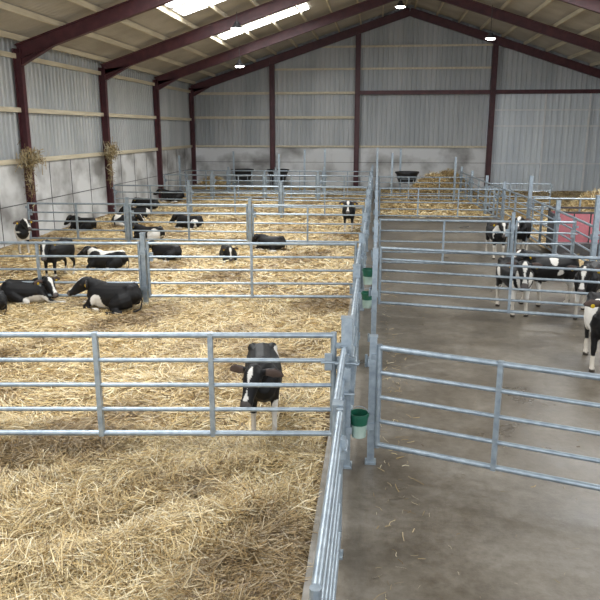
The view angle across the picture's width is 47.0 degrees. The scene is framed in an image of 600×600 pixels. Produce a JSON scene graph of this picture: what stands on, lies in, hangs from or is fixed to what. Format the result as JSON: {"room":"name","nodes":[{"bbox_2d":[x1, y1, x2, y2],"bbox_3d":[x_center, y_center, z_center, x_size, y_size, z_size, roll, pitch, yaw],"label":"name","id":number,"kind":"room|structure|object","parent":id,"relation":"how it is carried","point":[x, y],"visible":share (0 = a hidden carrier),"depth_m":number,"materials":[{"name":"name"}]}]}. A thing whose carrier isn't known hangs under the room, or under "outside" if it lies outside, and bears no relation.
{"room":"farm building","nodes":[
{"label":"farm building","id":0,"kind":"room"},
{"bbox_2d":[0,148,191,247],"bbox_3d":[-8.305,-2.288,17.937,0.209,2.260,41.870,2,14,6],"label":"wall","id":1,"kind":"structure","parent":0,"point":[78,180],"depth_m":23.55,"materials":[{"name":"concrete"}]},
{"bbox_2d":[0,37,190,165],"bbox_3d":[-8.261,-5.088,17.346,0.035,3.460,42.100,2,14,6],"label":"sheeting","id":2,"kind":"object","parent":1,"relation":"on","point":[47,86],"visible":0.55,"depth_m":23.67,"materials":[{"name":"metal"}]},
{"bbox_2d":[0,0,599,82],"bbox_3d":[3.310,-8.205,15.342,23.700,3.883,42.240,2,14,6],"label":"ceiling","id":3,"kind":"structure","parent":0,"point":[65,11],"depth_m":27.63,"materials":[{"name":"metal"}]},
{"bbox_2d":[165,0,223,14],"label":"window","id":4,"kind":"structure","parent":3,"relation":"attached to","point":[197,5],"depth_m":21.77,"materials":[{"name":"white"}]},
{"bbox_2d":[219,4,308,39],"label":"window","id":5,"kind":"structure","parent":3,"relation":"attached to","point":[303,7],"depth_m":27.59,"materials":[{"name":"white"}]},
{"bbox_2d":[73,191,599,599],"bbox_3d":[3.297,-0.801,17.044,23.700,0.200,42.600,2,14,6],"label":"floor","id":6,"kind":"structure","parent":0,"point":[530,537],"depth_m":6.96,"materials":[{"name":"concrete"}]},
{"bbox_2d":[12,0,175,236],"bbox_3d":[3.548,-5.908,18.140,23.165,9.193,0.180,2,14,6],"label":"frame","id":7,"kind":"object","parent":6,"relation":"on","point":[28,50],"visible":0.8,"depth_m":19.02,"materials":[{"name":"red metal"}]},
{"bbox_2d":[15,140,47,176],"bbox_3d":[-7.651,-4.000,19.649,0.529,1.103,2.027,2,14,10],"label":"tuft","id":8,"kind":"object","parent":7,"relation":"attached to","point":[33,158],"visible":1,"depth_m":19.56,"materials":[{"name":"plant"}]},
{"bbox_2d":[124,197,130,241],"bbox_3d":[-4.763,-2.132,19.078,0.144,1.412,0.120,2,14,6],"label":"fence post","id":9,"kind":"object","parent":6,"relation":"on","point":[128,233],"visible":0.9,"depth_m":19.02,"materials":[{"name":"metal"}]},
{"bbox_2d":[25,202,126,239],"bbox_3d":[-6.196,-2.191,19.196,2.891,1.030,0.093,1,14,4],"label":"gate","id":10,"kind":"object","parent":9,"relation":"attached to","point":[29,211],"visible":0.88,"depth_m":19.17,"materials":[{"name":"metal"}]},
{"bbox_2d":[139,232,148,303],"bbox_3d":[-2.837,-0.520,12.536,0.144,1.412,0.120,2,14,6],"label":"fence post","id":11,"kind":"object","parent":6,"relation":"on","point":[144,287],"visible":0.88,"depth_m":12.48,"materials":[{"name":"metal"}]},
{"bbox_2d":[0,241,142,297],"bbox_3d":[-4.756,-0.563,12.587,3.855,1.030,0.094,0,14,1],"label":"gate","id":12,"kind":"object","parent":11,"relation":"attached to","point":[36,243],"visible":0.82,"depth_m":12.49,"materials":[{"name":"metal"}]},
{"bbox_2d":[0,187,365,599],"bbox_3d":[-3.319,-1.273,18.193,9.680,0.383,41.000,2,14,6],"label":"bed","id":13,"kind":"object","parent":6,"relation":"on","point":[299,595],"visible":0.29,"depth_m":9.76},
{"bbox_2d":[13,218,33,253],"bbox_3d":[-7.106,-1.673,17.826,0.506,0.943,1.268,-5,15,-20],"label":"calf","id":14,"kind":"object","parent":13,"relation":"on","point":[22,228],"visible":0.98,"depth_m":17.50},
{"bbox_2d":[0,276,65,303],"bbox_3d":[-4.937,-0.218,12.792,1.256,0.513,0.662,0,14,1],"label":"calf","id":15,"kind":"object","parent":13,"relation":"on","point":[16,291],"visible":0.94,"depth_m":12.56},
{"bbox_2d":[33,238,74,276],"bbox_3d":[-5.149,-0.889,14.666,0.534,0.910,1.249,4,14,16],"label":"calf","id":16,"kind":"object","parent":13,"relation":"on","point":[45,249],"visible":0.77,"depth_m":14.52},
{"bbox_2d":[64,215,96,231],"bbox_3d":[-6.979,-2.438,21.805,1.194,0.477,0.620,4,14,16],"label":"calf","id":17,"kind":"object","parent":13,"relation":"on","point":[82,225],"visible":0.78,"depth_m":21.67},
{"bbox_2d":[77,246,128,271],"bbox_3d":[-4.536,-0.960,15.754,1.247,0.524,0.673,0,14,1],"label":"calf","id":18,"kind":"object","parent":13,"relation":"on","point":[87,250],"visible":0.74,"depth_m":15.65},
{"bbox_2d":[67,276,142,313],"bbox_3d":[-3.429,-0.117,12.241,1.365,0.583,0.725,6,15,23],"label":"calf","id":19,"kind":"object","parent":13,"relation":"on","point":[116,297],"visible":0.99,"depth_m":12.10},
{"bbox_2d":[111,214,143,225],"bbox_3d":[-5.742,-2.697,23.056,1.107,0.434,0.585,-1,14,-4],"label":"calf","id":20,"kind":"object","parent":13,"relation":"on","point":[116,217],"visible":0.57,"depth_m":22.85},
{"bbox_2d":[123,223,165,241],"bbox_3d":[-4.462,-1.964,19.901,1.233,0.532,0.649,6,15,24],"label":"calf","id":21,"kind":"object","parent":13,"relation":"on","point":[149,235],"visible":0.57,"depth_m":19.76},
{"bbox_2d":[0,412,325,599],"bbox_3d":[-2.089,1.933,4.958,4.398,0.527,5.289,2,14,6],"label":"straw","id":22,"kind":"object","parent":13,"relation":"on","point":[210,446],"visible":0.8,"depth_m":5.65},
{"bbox_2d":[147,240,181,261],"bbox_3d":[-3.384,-1.216,16.949,1.100,0.484,0.586,8,16,30],"label":"calf","id":23,"kind":"object","parent":13,"relation":"on","point":[158,250],"visible":0.59,"depth_m":16.78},
{"bbox_2d":[153,188,184,201],"bbox_3d":[-5.821,-4.642,30.509,1.443,0.601,0.742,2,14,6],"label":"calf","id":24,"kind":"object","parent":13,"relation":"on","point":[163,195],"visible":0.91,"depth_m":30.41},
{"bbox_2d":[0,292,348,449],"bbox_3d":[-3.190,0.665,10.313,7.801,0.314,6.406,2,14,6],"label":"straw","id":25,"kind":"object","parent":13,"relation":"on","point":[76,303],"visible":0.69,"depth_m":9.72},
{"bbox_2d":[0,223,359,304],"bbox_3d":[-3.265,-1.190,17.843,9.683,0.370,10.057,2,14,6],"label":"straw","id":26,"kind":"object","parent":13,"relation":"on","point":[182,289],"visible":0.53,"depth_m":16.31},
{"bbox_2d":[169,214,203,229],"bbox_3d":[-3.703,-2.562,22.335,1.237,0.494,0.642,4,14,16],"label":"calf","id":27,"kind":"object","parent":13,"relation":"on","point":[179,217],"visible":0.84,"depth_m":22.22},
{"bbox_2d":[192,173,232,191],"bbox_3d":[-4.527,-6.051,36.095,2.522,1.176,2.496,2,14,8],"label":"pile","id":28,"kind":"object","parent":13,"relation":"on","point":[216,177],"visible":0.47,"depth_m":35.66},
{"bbox_2d":[219,245,237,262],"bbox_3d":[-1.712,-1.175,16.953,0.526,0.389,0.989,-3,14,-11],"label":"calf","id":29,"kind":"object","parent":13,"relation":"on","point":[225,250],"visible":0.79,"depth_m":16.68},
{"bbox_2d":[95,187,365,230],"bbox_3d":[-1.867,-4.209,30.096,9.775,0.424,16.153,2,14,6],"label":"straw","id":30,"kind":"object","parent":13,"relation":"on","point":[153,217],"visible":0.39,"depth_m":26.96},
{"bbox_2d":[231,169,253,188],"bbox_3d":[-3.052,-6.437,36.784,1.200,1.060,1.200,2,14,6],"label":"trough","id":31,"kind":"object","parent":13,"relation":"on","point":[236,172],"visible":0.52,"depth_m":36.37,"materials":[{"name":"plastic"}]},
{"bbox_2d":[230,342,283,436],"bbox_3d":[-0.460,0.979,7.416,0.560,0.914,1.355,-1,14,-4],"label":"calf","id":32,"kind":"object","parent":13,"relation":"on","point":[253,372],"visible":0.77,"depth_m":7.05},
{"bbox_2d":[251,233,286,251],"bbox_3d":[-0.858,-1.534,18.333,1.094,0.428,0.606,5,15,21],"label":"calf","id":33,"kind":"object","parent":13,"relation":"on","point":[257,237],"visible":0.85,"depth_m":18.24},
{"bbox_2d":[339,200,357,231],"bbox_3d":[1.485,-2.667,21.725,0.608,1.016,1.400,0,14,-2],"label":"calf","id":34,"kind":"object","parent":13,"relation":"on","point":[345,210],"visible":0.83,"depth_m":21.39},
{"bbox_2d":[187,181,190,215],"bbox_3d":[-4.064,-3.654,25.255,0.144,1.412,0.120,2,14,6],"label":"fence post","id":35,"kind":"object","parent":6,"relation":"on","point":[188,182],"visible":0.55,"depth_m":25.17,"materials":[{"name":"metal"}]},
{"bbox_2d":[112,184,187,212],"bbox_3d":[-5.492,-3.724,25.415,2.890,1.030,0.093,2,14,6],"label":"gate","id":36,"kind":"object","parent":35,"relation":"attached to","point":[114,185],"visible":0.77,"depth_m":25.37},
{"bbox_2d":[190,185,279,213],"bbox_3d":[-2.361,-3.641,25.081,3.390,1.030,0.093,2,14,6],"label":"gate","id":37,"kind":"object","parent":35,"relation":"attached to","point":[191,186],"visible":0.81,"depth_m":25.04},
{"bbox_2d":[211,171,213,198],"bbox_3d":[-3.984,-5.144,31.302,0.144,1.412,0.120,2,14,6],"label":"fence post","id":38,"kind":"object","parent":6,"relation":"on","point":[212,188],"visible":0.8,"depth_m":31.24,"materials":[{"name":"metal"}]},
{"bbox_2d":[163,174,211,196],"bbox_3d":[-5.114,-5.206,31.431,2.290,1.030,0.093,2,14,6],"label":"gate","id":39,"kind":"object","parent":38,"relation":"attached to","point":[187,175],"visible":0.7,"depth_m":31.34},
{"bbox_2d":[213,174,263,197],"bbox_3d":[-2.778,-5.144,31.182,2.390,1.030,0.093,2,14,6],"label":"gate","id":40,"kind":"object","parent":38,"relation":"attached to","point":[214,179],"visible":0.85,"depth_m":31.15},
{"bbox_2d":[248,198,251,245],"bbox_3d":[-1.372,-2.068,18.817,0.144,1.412,0.120,2,14,6],"label":"fence post","id":41,"kind":"object","parent":6,"relation":"on","point":[249,199],"visible":0.88,"depth_m":18.76,"materials":[{"name":"metal"}]},
{"bbox_2d":[128,203,248,241],"bbox_3d":[-3.054,-2.132,18.955,3.392,1.030,0.093,1,14,4],"label":"gate","id":42,"kind":"object","parent":41,"relation":"attached to","point":[131,212],"visible":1,"depth_m":18.92,"materials":[{"name":"metal"}]},
{"bbox_2d":[263,171,265,199],"bbox_3d":[-1.599,-5.082,31.048,0.144,1.412,0.120,2,14,6],"label":"fence post","id":43,"kind":"object","parent":6,"relation":"on","point":[264,178],"visible":0.78,"depth_m":30.99,"materials":[{"name":"metal"}]},
{"bbox_2d":[265,175,316,198],"bbox_3d":[-0.392,-5.082,30.927,2.390,1.030,0.093,2,14,6],"label":"gate","id":44,"kind":"object","parent":43,"relation":"attached to","point":[291,181],"visible":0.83,"depth_m":30.88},
{"bbox_2d":[275,167,276,192],"bbox_3d":[-1.217,-5.914,34.426,0.144,1.412,0.120,2,14,6],"label":"fence post","id":45,"kind":"object","parent":6,"relation":"on","point":[275,167],"visible":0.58,"depth_m":34.36,"materials":[{"name":"metal"}]},
{"bbox_2d":[229,170,274,190],"bbox_3d":[-2.396,-5.977,34.560,2.390,1.030,0.093,2,14,6],"label":"gate","id":46,"kind":"object","parent":45,"relation":"attached to","point":[229,170],"visible":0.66,"depth_m":34.53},
{"bbox_2d":[277,170,322,191],"bbox_3d":[-0.010,-5.914,34.305,2.390,1.030,0.093,2,14,6],"label":"gate","id":47,"kind":"object","parent":45,"relation":"attached to","point":[277,170],"visible":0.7,"depth_m":34.25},
{"bbox_2d":[301,231,361,599],"bbox_3d":[1.467,-0.980,17.103,0.100,0.140,34.600,2,14,6],"label":"kerb","id":48,"kind":"object","parent":6,"relation":"on","point":[305,595],"depth_m":5.59,"materials":[{"name":"concrete"}]},
{"bbox_2d":[332,401,343,559],"bbox_3d":[0.277,1.366,5.196,0.110,1.262,0.110,2,14,6],"label":"fence post","id":49,"kind":"object","parent":6,"relation":"on","point":[336,404],"visible":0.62,"depth_m":5.04,"materials":[{"name":"metal"}]},
{"bbox_2d":[309,407,347,599],"bbox_3d":[0.195,1.524,4.120,0.089,1.030,2.160,2,14,6],"label":"gate","id":50,"kind":"object","parent":49,"relation":"attached to","point":[323,586],"visible":1,"depth_m":4.08,"materials":[{"name":"metal"}]},
{"bbox_2d":[332,346,346,463],"bbox_3d":[0.355,1.089,5.885,0.089,1.030,1.470,2,14,6],"label":"gate","id":51,"kind":"object","parent":49,"relation":"attached to","point":[340,382],"visible":0.33,"depth_m":5.88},
{"bbox_2d":[335,353,358,404],"bbox_3d":[0.435,0.762,6.438,0.220,0.560,0.290,2,14,6],"label":"latch","id":52,"kind":"object","parent":51,"relation":"attached to","point":[349,369],"visible":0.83,"depth_m":6.38,"materials":[{"name":"metal"}]},
{"bbox_2d":[336,315,352,468],"bbox_3d":[0.426,0.892,6.595,0.164,1.512,0.140,2,14,6],"label":"fence post","id":53,"kind":"object","parent":6,"relation":"on","point":[346,320],"visible":0.27,"depth_m":6.45,"materials":[{"name":"metal"}]},
{"bbox_2d":[0,331,340,436],"bbox_3d":[-1.866,0.810,6.554,4.513,1.050,0.093,0,14,0],"label":"gate","id":54,"kind":"object","parent":53,"relation":"attached to","point":[329,361],"visible":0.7,"depth_m":6.55,"materials":[{"name":"metal"}]},
{"bbox_2d":[350,277,361,434],"bbox_3d":[0.643,0.545,8.091,0.093,1.030,3.090,2,14,6],"label":"gate","id":55,"kind":"object","parent":53,"relation":"attached to","point":[357,297],"visible":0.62,"depth_m":8.17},
{"bbox_2d":[351,406,368,438],"bbox_3d":[0.571,1.175,6.700,0.198,0.313,0.194,2,14,6],"label":"bucket","id":56,"kind":"object","parent":55,"relation":"hanging from","point":[359,417],"visible":0.88,"depth_m":6.66,"materials":[{"name":"green plastic"}]},
{"bbox_2d":[98,0,599,211],"bbox_3d":[4.214,-7.359,24.027,23.165,9.193,0.180,2,14,6],"label":"frame","id":57,"kind":"object","parent":6,"relation":"on","point":[109,69],"visible":0.8,"depth_m":24.55,"materials":[{"name":"red metal"}]},
{"bbox_2d":[102,136,123,162],"bbox_3d":[-6.955,-5.561,25.536,0.547,0.979,1.667,2,14,6],"label":"tuft","id":58,"kind":"object","parent":57,"relation":"attached to","point":[110,150],"visible":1,"depth_m":25.40,"materials":[{"name":"plant"}]},
{"bbox_2d":[349,264,360,364],"bbox_3d":[0.764,0.203,9.599,0.164,1.412,0.140,2,14,6],"label":"fence post","id":59,"kind":"object","parent":6,"relation":"on","point":[356,267],"visible":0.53,"depth_m":9.45,"materials":[{"name":"metal"}]},
{"bbox_2d":[357,233,364,310],"bbox_3d":[1.092,-0.510,12.495,0.164,1.412,0.140,2,14,6],"label":"fence post","id":60,"kind":"object","parent":6,"relation":"on","point":[361,235],"visible":0.45,"depth_m":12.38,"materials":[{"name":"metal"}]},
{"bbox_2d":[145,242,357,297],"bbox_3d":[-0.873,-0.541,12.498,3.895,1.030,0.094,0,14,1],"label":"gate","id":61,"kind":"object","parent":60,"relation":"attached to","point":[149,255],"visible":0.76,"depth_m":12.46,"materials":[{"name":"metal"}]},
{"bbox_2d":[365,199,368,251],"bbox_3d":[1.780,-2.008,18.575,0.164,1.412,0.140,2,14,6],"label":"fence post","id":62,"kind":"object","parent":6,"relation":"on","point":[366,200],"visible":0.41,"depth_m":18.45,"materials":[{"name":"metal"}]},
{"bbox_2d":[251,204,364,242],"bbox_3d":[0.207,-2.070,18.704,3.132,1.030,0.093,1,14,4],"label":"gate","id":63,"kind":"object","parent":62,"relation":"attached to","point":[254,214],"visible":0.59,"depth_m":18.65,"materials":[{"name":"metal"}]},
{"bbox_2d":[368,182,370,221],"bbox_3d":[2.456,-3.483,24.559,0.164,1.412,0.140,2,14,6],"label":"fence post","id":64,"kind":"object","parent":6,"relation":"on","point":[369,183],"visible":0.27,"depth_m":24.40,"materials":[{"name":"metal"}]},
{"bbox_2d":[282,186,367,213],"bbox_3d":[0.889,-3.556,24.735,3.130,1.030,0.093,2,14,6],"label":"gate","id":65,"kind":"object","parent":64,"relation":"attached to","point":[324,187],"visible":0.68,"depth_m":24.68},
{"bbox_2d":[365,334,377,464],"bbox_3d":[0.686,0.972,6.689,0.134,1.312,0.110,2,14,6],"label":"fence post","id":66,"kind":"object","parent":6,"relation":"on","point":[370,460],"visible":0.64,"depth_m":6.64,"materials":[{"name":"metal"}]},
{"bbox_2d":[369,344,599,490],"bbox_3d":[2.578,1.136,5.775,4.195,1.050,0.095,6,15,24],"label":"gate","id":67,"kind":"object","parent":66,"relation":"attached to","point":[501,364],"visible":1,"depth_m":6.18,"materials":[{"name":"metal"}]},
{"bbox_2d":[367,248,378,341],"bbox_3d":[1.002,0.112,9.446,0.134,1.662,0.110,2,14,6],"label":"fence post","id":68,"kind":"object","parent":6,"relation":"on","point":[373,292],"visible":0.78,"depth_m":9.35,"materials":[{"name":"metal"}]},
{"bbox_2d":[370,220,378,288],"bbox_3d":[1.330,-0.601,12.342,0.134,1.662,0.110,2,14,6],"label":"fence post","id":69,"kind":"object","parent":6,"relation":"on","point":[375,221],"visible":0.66,"depth_m":12.16,"materials":[{"name":"metal"}]},
{"bbox_3d":[1.193,-0.165,10.911,0.093,1.060,2.990,2,14,6],"label":"gate","id":70,"kind":"object","parent":69,"relation":"attached to","visible":0},
{"bbox_2d":[361,288,371,307],"bbox_3d":[1.166,-0.041,11.980,0.220,0.347,0.216,2,14,6],"label":"bucket","id":71,"kind":"object","parent":70,"relation":"hanging from","point":[366,299],"visible":0.74,"depth_m":11.93,"materials":[{"name":"green plastic"}]},
{"bbox_2d":[362,265,372,284],"bbox_3d":[1.198,-0.452,12.186,0.220,0.347,0.216,2,14,6],"label":"bucket","id":72,"kind":"object","parent":70,"relation":"hanging from","point":[367,272],"visible":0.85,"depth_m":12.13,"materials":[{"name":"green plastic"}]},
{"bbox_2d":[153,0,599,197],"bbox_3d":[4.896,-8.845,30.059,23.165,9.193,0.180,2,14,6],"label":"frame","id":73,"kind":"object","parent":6,"relation":"on","point":[161,81],"visible":0.86,"depth_m":29.72,"materials":[{"name":"red metal"}]},
{"bbox_2d":[189,8,599,184],"bbox_3d":[5.565,-10.303,35.976,23.165,9.193,0.180,2,14,6],"label":"frame","id":74,"kind":"object","parent":6,"relation":"on","point":[197,88],"visible":0.88,"depth_m":35.21,"materials":[{"name":"red metal"}]},
{"bbox_2d":[367,250,430,599],"bbox_3d":[1.125,1.282,8.177,0.629,0.043,23.569,2,14,6],"label":"straw","id":75,"kind":"object","parent":6,"relation":"on","point":[394,250],"visible":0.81,"depth_m":6.92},
{"bbox_2d":[378,187,490,217],"bbox_3d":[5.684,-4.522,31.402,4.689,0.503,11.815,2,14,6],"label":"straw","id":76,"kind":"object","parent":6,"relation":"on","point":[437,205],"visible":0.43,"depth_m":28.57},
{"bbox_2d":[378,188,480,215],"bbox_3d":[5.731,-4.644,31.855,4.200,0.156,10.950,2,14,6],"label":"bed","id":77,"kind":"object","parent":76,"relation":"on","point":[378,188],"visible":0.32,"depth_m":28.64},
{"bbox_2d":[395,171,418,192],"bbox_3d":[5.355,-5.904,34.618,1.200,1.060,1.200,2,14,6],"label":"trough","id":78,"kind":"object","parent":77,"relation":"on","point":[398,173],"visible":0.7,"depth_m":34.19,"materials":[{"name":"plastic"}]},
{"bbox_2d":[404,171,460,200],"bbox_3d":[6.184,-5.239,31.977,2.953,1.493,2.921,2,14,6],"label":"pile","id":79,"kind":"object","parent":77,"relation":"on","point":[415,185],"visible":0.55,"depth_m":31.38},
{"bbox_2d":[438,168,475,195],"bbox_3d":[7.459,-5.947,34.802,2.921,1.463,2.921,3,14,12],"label":"pile","id":80,"kind":"object","parent":77,"relation":"on","point":[446,172],"visible":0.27,"depth_m":34.24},
{"bbox_2d":[483,175,488,214],"bbox_3d":[7.154,-4.034,26.586,0.164,1.512,0.140,2,14,6],"label":"fence post","id":81,"kind":"object","parent":6,"relation":"on","point":[487,176],"visible":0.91,"depth_m":26.51,"materials":[{"name":"metal"}]},
{"bbox_2d":[487,183,552,209],"bbox_3d":[8.431,-3.966,26.442,2.400,1.010,0.093,2,14,6],"label":"gate","id":82,"kind":"object","parent":81,"relation":"attached to","point":[510,184],"visible":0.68,"depth_m":26.40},
{"bbox_2d":[486,223,507,258],"bbox_3d":[5.054,-1.575,17.663,0.598,1.011,1.413,0,14,1],"label":"calf","id":83,"kind":"object","parent":6,"relation":"on","point":[494,237],"visible":0.66,"depth_m":17.41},
{"bbox_2d":[500,181,506,219],"bbox_3d":[6.904,-3.270,23.487,0.164,1.512,0.140,2,14,6],"label":"fence post","id":84,"kind":"object","parent":6,"relation":"on","point":[504,182],"visible":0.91,"depth_m":23.40,"materials":[{"name":"metal"}]},
{"bbox_2d":[485,182,501,219],"bbox_3d":[7.056,-3.621,25.042,0.093,1.110,3.192,1,14,4],"label":"gate","id":85,"kind":"object","parent":84,"relation":"attached to","point":[487,183],"visible":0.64,"depth_m":25.13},
{"bbox_2d":[508,212,515,256],"bbox_3d":[4.775,-1.280,15.619,0.134,1.412,0.110,2,14,6],"label":"fence post","id":86,"kind":"object","parent":6,"relation":"on","point":[512,228],"visible":0.62,"depth_m":15.52,"materials":[{"name":"metal"}]},
{"bbox_2d":[378,218,512,264],"bbox_3d":[3.274,-1.319,15.762,3.050,1.040,0.093,2,14,6],"label":"gate","id":87,"kind":"object","parent":86,"relation":"attached to","point":[507,231],"visible":0.73,"depth_m":15.74,"materials":[{"name":"metal"}]},
{"bbox_2d":[513,220,578,254],"bbox_3d":[5.496,-1.261,15.524,1.420,1.040,0.089,2,14,6],"label":"gate","id":88,"kind":"object","parent":86,"relation":"attached to","point":[572,233],"visible":0.7,"depth_m":15.46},
{"bbox_2d":[495,257,542,316],"bbox_3d":[3.783,-0.269,12.277,0.609,1.061,1.451,-2,14,-6],"label":"calf","id":89,"kind":"object","parent":6,"relation":"on","point":[501,271],"visible":0.7,"depth_m":12.07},
{"bbox_2d":[508,216,531,249],"bbox_3d":[5.806,-1.714,18.159,0.602,1.047,1.443,7,15,25],"label":"calf","id":90,"kind":"object","parent":6,"relation":"on","point":[522,227],"visible":0.53,"depth_m":17.89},
{"bbox_2d":[526,175,533,240],"bbox_3d":[6.733,-2.699,20.332,0.164,1.912,0.140,2,14,6],"label":"fence post","id":91,"kind":"object","parent":6,"relation":"on","point":[530,188],"visible":0.54,"depth_m":20.18,"materials":[{"name":"metal"}]},
{"bbox_2d":[502,189,527,219],"bbox_3d":[6.846,-2.857,21.939,0.093,1.110,3.195,1,14,3],"label":"gate","id":92,"kind":"object","parent":91,"relation":"attached to","point":[515,193],"visible":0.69,"depth_m":22.16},
{"bbox_2d":[531,197,594,231],"bbox_3d":[8.851,-2.439,20.140,4.150,1.060,0.093,2,14,6],"label":"gate","id":93,"kind":"object","parent":91,"relation":"attached to","point":[579,199],"visible":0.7,"depth_m":20.19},
{"bbox_2d":[472,191,596,265],"bbox_3d":[11.533,-2.900,24.894,8.300,0.060,23.950,2,14,6],"label":"bed","id":94,"kind":"object","parent":6,"relation":"on","point":[524,192],"visible":0.17,"depth_m":29.47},
{"bbox_2d":[473,188,599,263],"bbox_3d":[11.515,-2.912,24.767,8.406,0.459,24.166,2,14,6],"label":"straw","id":95,"kind":"object","parent":94,"relation":"on","point":[480,191],"visible":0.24,"depth_m":31.07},
{"bbox_2d":[546,206,599,255],"bbox_3d":[7.420,-1.793,18.009,1.620,1.125,1.515,2,14,9],"label":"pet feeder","id":96,"kind":"object","parent":94,"relation":"on","point":[588,217],"visible":0.38,"depth_m":17.82,"materials":[{"name":"metal"}]},
{"bbox_2d":[560,188,599,211],"bbox_3d":[11.214,-3.561,25.849,2.956,1.273,2.888,1,14,3],"label":"pile","id":97,"kind":"object","parent":94,"relation":"on","point":[575,203],"visible":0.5,"depth_m":25.55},
{"bbox_2d":[514,249,579,306],"bbox_3d":[4.516,-0.447,12.954,1.496,1.088,0.654,-5,15,-21],"label":"calf","id":98,"kind":"object","parent":6,"relation":"on","point":[549,262],"visible":0.48,"depth_m":12.72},
{"bbox_2d":[551,200,561,253],"bbox_3d":[6.404,-1.743,17.289,0.164,1.512,0.140,2,14,6],"label":"fence post","id":99,"kind":"object","parent":6,"relation":"on","point":[558,202],"visible":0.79,"depth_m":17.21,"materials":[{"name":"metal"}]},
{"bbox_2d":[528,198,554,251],"bbox_3d":[6.596,-2.093,18.839,0.093,1.110,3.190,1,14,6],"label":"gate","id":100,"kind":"object","parent":99,"relation":"attached to","point":[530,199],"visible":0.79,"depth_m":18.84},
{"bbox_2d":[566,260,599,318],"bbox_3d":[4.966,-0.197,12.054,0.636,1.026,1.411,6,15,23],"label":"calf","id":101,"kind":"object","parent":6,"relation":"on","point":[580,275],"visible":0.68,"depth_m":11.64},
{"bbox_2d":[583,292,599,371],"bbox_3d":[4.101,0.408,9.444,0.654,1.100,1.515,2,14,8],"label":"calf","id":102,"kind":"object","parent":6,"relation":"on","point":[592,304],"visible":1,"depth_m":9.32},
{"bbox_2d":[589,195,599,260],"bbox_3d":[6.066,-1.200,14.249,0.164,1.912,0.140,2,14,6],"label":"fence post","id":103,"kind":"object","parent":6,"relation":"on","point":[594,237],"visible":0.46,"depth_m":14.15,"materials":[{"name":"metal"}]},
{"bbox_2d":[554,210,592,261],"bbox_3d":[6.262,-1.343,15.797,0.093,1.110,3.090,2,14,6],"label":"gate","id":104,"kind":"object","parent":103,"relation":"attached to","point":[558,211],"visible":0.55,"depth_m":16.02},
{"bbox_3d":[5.733,-0.172,10.914,0.164,1.512,0.140,2,14,6],"label":"fence post","id":105,"kind":"object","parent":6,"relation":"on","visible":0},
{"bbox_2d":[377,246,599,317],"bbox_3d":[3.523,-0.278,11.536,4.573,1.040,0.093,4,14,16],"label":"gate","id":106,"kind":"object","parent":105,"relation":"attached to","point":[381,248],"visible":0.95,"depth_m":11.64,"materials":[{"name":"metal"}]},
{"bbox_3d":[2.694,-3.574,24.406,0.134,1.662,0.110,2,14,6],"label":"fence post","id":107,"kind":"object","parent":6,"relation":"on","visible":0},
{"bbox_2d":[378,188,500,217],"bbox_3d":[4.841,-3.411,24.188,4.230,1.010,0.093,2,14,6],"label":"gate","id":108,"kind":"object","parent":107,"relation":"attached to","point":[418,189],"visible":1,"depth_m":24.16,"materials":[{"name":"metal"}]},
{"bbox_3d":[3.371,-5.048,30.390,0.134,1.662,0.110,2,14,6],"label":"fence post","id":109,"kind":"object","parent":6,"relation":"on","visible":0},
{"bbox_2d":[378,176,470,199],"bbox_3d":[5.419,-4.888,30.182,4.030,1.010,0.093,2,14,6],"label":"gate","id":110,"kind":"object","parent":109,"relation":"attached to","point":[408,177],"visible":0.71,"depth_m":30.20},
{"bbox_3d":[3.133,-4.957,30.543,0.164,1.412,0.140,2,14,6],"label":"fence post","id":111,"kind":"object","parent":6,"relation":"on","visible":0},
{"bbox_2d":[319,175,368,198],"bbox_3d":[1.964,-5.020,30.676,2.330,1.030,0.093,2,14,6],"label":"gate","id":112,"kind":"object","parent":111,"relation":"attached to","point":[344,176],"visible":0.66,"depth_m":30.64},
{"bbox_2d":[196,148,485,190],"bbox_3d":[2.028,-7.111,37.511,15.890,2.260,0.207,2,14,6],"label":"wall","id":113,"kind":"structure","parent":0,"point":[423,160],"depth_m":37.34,"materials":[{"name":"concrete"}]},
{"bbox_2d":[189,5,495,147],"bbox_3d":[1.950,-11.693,36.356,16.060,7.190,0.035,2,14,6],"label":"sheeting","id":114,"kind":"object","parent":113,"relation":"on","point":[401,119],"visible":0.81,"depth_m":36.40,"materials":[{"name":"metal"}]},
{"bbox_2d":[496,33,599,89],"bbox_3d":[13.580,-11.985,34.968,7.340,3.142,0.035,2,14,6],"label":"sheeting","id":115,"kind":"object","parent":114,"relation":"attached to","point":[516,70],"visible":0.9,"depth_m":35.21,"materials":[{"name":"metal"}]},
{"bbox_2d":[195,44,492,147],"bbox_3d":[2.104,-10.700,36.445,16.100,5.160,0.060,2,14,6],"label":"rail","id":116,"kind":"object","parent":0,"point":[429,45],"depth_m":36.62,"materials":[{"name":"wood"}]},
{"bbox_2d":[269,31,599,188],"bbox_3d":[7.718,-9.720,35.897,18.772,8.100,0.240,2,14,6],"label":"frame","id":117,"kind":"object","parent":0,"point":[492,91],"visible":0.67,"depth_m":35.90,"materials":[{"name":"metal"}]},
{"bbox_2d":[490,93,599,191],"bbox_3d":[13.481,-8.211,35.726,7.000,5.150,0.150,2,14,6],"label":"door","id":118,"kind":"structure","parent":117,"relation":"attached to","point":[554,139],"depth_m":35.85,"materials":[{"name":"grey metal"}]},
{"bbox_3d":[1.529,-1.508,0.284,23.165,9.193,0.180,2,14,6],"label":"frame","id":119,"kind":"object","parent":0,"visible":0},
{"bbox_2d":[0,50,191,164],"bbox_3d":[3.297,-4.558,16.118,23.170,2.990,42.000,2,14,6],"label":"rail","id":120,"kind":"object","parent":119,"relation":"attached to","point":[2,53],"visible":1,"depth_m":23.60,"materials":[{"name":"wood"}]},
{"bbox_2d":[0,0,599,83],"bbox_3d":[3.297,-8.117,15.241,22.660,3.718,42.000,2,14,6],"label":"roof purlin","id":121,"kind":"structure","parent":119,"relation":"on","point":[5,6],"depth_m":24.93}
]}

